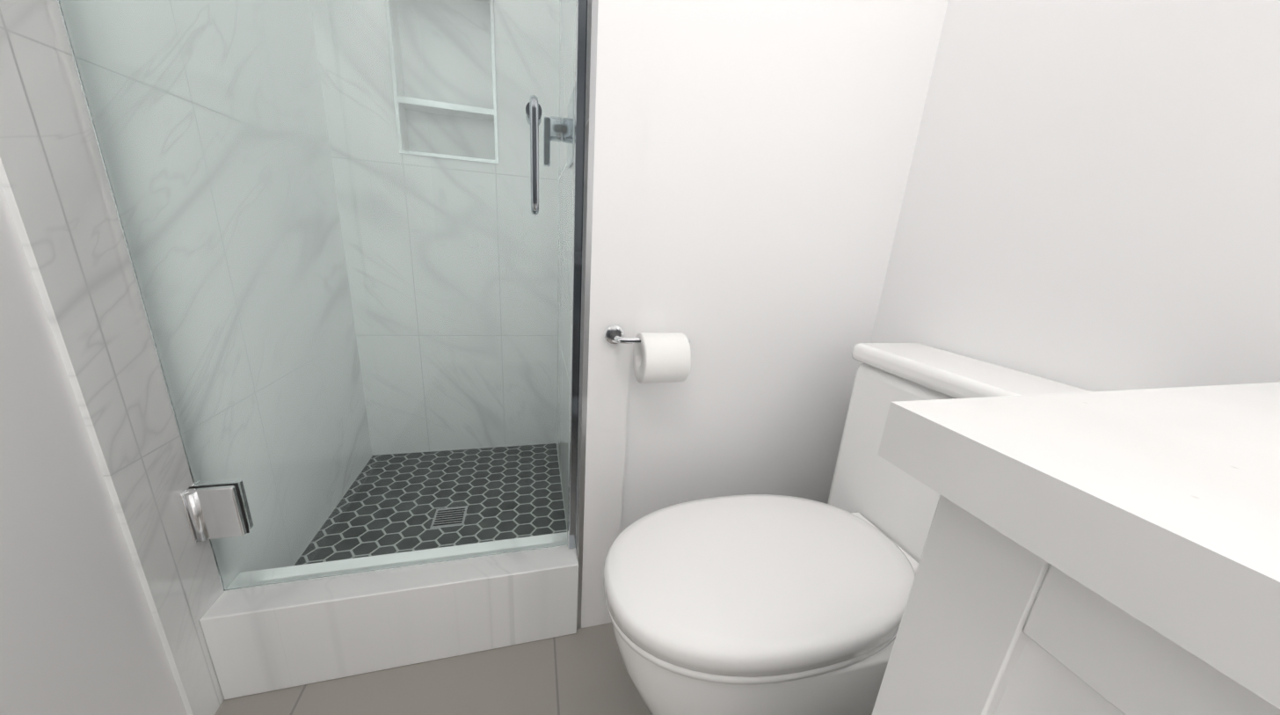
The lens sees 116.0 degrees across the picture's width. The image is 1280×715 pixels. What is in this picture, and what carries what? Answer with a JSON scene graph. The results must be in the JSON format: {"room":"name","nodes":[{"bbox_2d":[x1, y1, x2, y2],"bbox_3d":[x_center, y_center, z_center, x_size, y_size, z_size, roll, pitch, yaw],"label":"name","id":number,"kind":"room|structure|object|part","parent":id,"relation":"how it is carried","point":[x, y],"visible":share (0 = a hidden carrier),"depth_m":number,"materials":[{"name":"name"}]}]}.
{"room":"bathroom","nodes":[
{"label":"bathroom","id":0,"kind":"room"},
{"bbox_2d":[0,183,187,714],"bbox_3d":[-0.781,-0.175,-0.083,0.100,2.480,3.900,-1,17,-15],"label":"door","id":1,"kind":"structure","parent":0,"point":[79,634],"depth_m":0.62,"materials":[{"name":"white paint"}]},
{"bbox_2d":[0,0,224,714],"bbox_3d":[-1.025,-0.510,1.023,0.010,2.480,1.060,-1,17,-15],"label":"shower wall tile","id":2,"kind":"structure","parent":1,"relation":"attached to","point":[54,185],"depth_m":0.68,"materials":[{"name":"tile"}]},
{"bbox_2d":[56,0,576,590],"bbox_3d":[-0.528,-0.411,0.764,0.796,1.985,0.141,-1,17,-15],"label":"shower glass door","id":3,"kind":"structure","parent":2,"relation":"attached to","point":[346,227],"depth_m":0.81,"materials":[{"name":"clear glass"}]},
{"bbox_2d":[180,482,249,543],"bbox_3d":[-0.884,-0.405,0.672,0.094,1.674,0.058,-1,17,-15],"label":"glass shower door hinges","id":4,"kind":"object","parent":3,"relation":"attached to","point":[214,511],"visible":0.81,"depth_m":0.87,"materials":[{"name":"silver metal"}]},
{"bbox_3d":[-0.224,-0.415,0.846,0.032,0.219,0.141,-1,17,-15],"label":"handle","id":5,"kind":"part","parent":3,"relation":"part of","materials":[{"name":"silver metal"}]},
{"bbox_2d":[214,622,650,714],"bbox_3d":[-0.005,1.051,0.504,1.874,0.100,3.900,-1,17,-15],"label":"floor","id":6,"kind":"structure","parent":0,"point":[582,671],"depth_m":1.00,"materials":[{"name":"tile"}]},
{"bbox_2d":[199,530,578,699],"bbox_3d":[-0.592,0.667,1.080,0.828,0.244,0.140,-1,17,-15],"label":"shower curb","id":7,"kind":"object","parent":6,"relation":"on","point":[267,637],"visible":0.81,"depth_m":1.00,"materials":[{"name":"tile"}]},
{"bbox_2d":[603,342,1090,714],"bbox_3d":[0.333,0.456,0.836,0.826,0.900,0.430,-1,17,-15],"label":"toilet","id":8,"kind":"object","parent":6,"relation":"on","point":[758,604],"visible":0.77,"depth_m":0.72,"materials":[{"name":"white ceramic"}]},
{"bbox_3d":[0.241,0.414,0.798,0.630,0.067,0.388,-1,17,-15],"label":"seat","id":9,"kind":"part","parent":8,"relation":"part of","materials":[{"name":"white plastic"}]},
{"bbox_3d":[0.661,0.042,0.799,0.203,0.044,0.430,-1,17,-15],"label":"tank lid","id":10,"kind":"part","parent":8,"relation":"part of","materials":[{"name":"white ceramic"}]},
{"bbox_2d":[872,438,1279,714],"bbox_3d":[0.645,0.711,-0.093,0.715,0.964,1.258,-1,17,-15],"label":"bathroom vanity","id":11,"kind":"object","parent":6,"relation":"on","point":[1000,616],"depth_m":0.22,"materials":[{"name":"painted wood"},{"name":"quartz"},{"name":"ceramic"}]},
{"bbox_2d":[881,382,1279,667],"bbox_3d":[0.678,0.229,-0.232,0.715,0.040,1.298,-1,17,-15],"label":"countertop","id":12,"kind":"structure","parent":11,"relation":"on","point":[1174,490],"depth_m":0.20,"materials":[{"name":"white stone"}]},
{"bbox_2d":[581,0,651,627],"bbox_3d":[-0.200,-0.567,1.407,0.103,2.480,1.215,-1,17,-15],"label":"wall","id":13,"kind":"structure","parent":0,"point":[622,42],"depth_m":0.90,"materials":[{"name":"white paint"}]},
{"bbox_2d":[574,87,575,150],"bbox_3d":[-0.225,-0.621,1.100,0.080,0.180,0.170,-1,17,-15],"label":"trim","id":14,"kind":"structure","parent":13,"relation":"attached to","point":[574,126],"depth_m":1.04,"materials":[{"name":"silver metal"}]},
{"bbox_2d":[567,0,588,548],"bbox_3d":[-0.133,-0.412,0.875,0.021,1.994,0.020,-1,17,-15],"label":"jamb","id":15,"kind":"object","parent":13,"relation":"attached to","point":[581,55],"visible":1,"depth_m":0.91,"materials":[{"name":"silver metal"}]},
{"bbox_2d":[567,0,591,559],"bbox_3d":[-0.226,-0.532,1.282,0.012,2.480,0.973,-1,17,-15],"label":"shower wall tile","id":16,"kind":"structure","parent":13,"relation":"attached to","point":[585,229],"depth_m":0.92,"materials":[{"name":"tile"}]},
{"bbox_2d":[576,0,598,628],"bbox_3d":[-0.102,-0.394,0.831,0.012,2.480,0.002,-1,17,-15],"label":"partition wall trim edge","id":17,"kind":"object","parent":13,"relation":"attached to","point":[592,111],"visible":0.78,"depth_m":0.89,"materials":[{"name":"silver metal"}]},
{"bbox_2d":[620,0,948,531],"bbox_3d":[0.383,-0.419,1.025,0.820,2.480,0.100,-1,17,-15],"label":"wall","id":18,"kind":"structure","parent":0,"point":[780,138],"depth_m":0.98,"materials":[{"name":"white paint"}]},
{"bbox_2d":[603,323,690,383],"bbox_3d":[0.018,-0.004,0.917,0.191,0.124,0.119,-1,17,-15],"label":"toilet paper holder","id":19,"kind":"object","parent":18,"relation":"attached to","point":[661,357],"visible":1,"depth_m":0.88,"materials":[{"name":"white paper"}]},
{"bbox_3d":[0.014,-0.045,0.931,0.191,0.052,0.069,-1,17,-15],"label":"arm","id":20,"kind":"part","parent":19,"relation":"part of"},
{"bbox_2d":[870,0,1279,391],"bbox_3d":[1.071,-0.041,-0.131,0.100,2.480,2.800,-1,17,-15],"label":"wall","id":21,"kind":"structure","parent":0,"point":[1091,200],"depth_m":0.69,"materials":[{"name":"white paint"}]}
]}

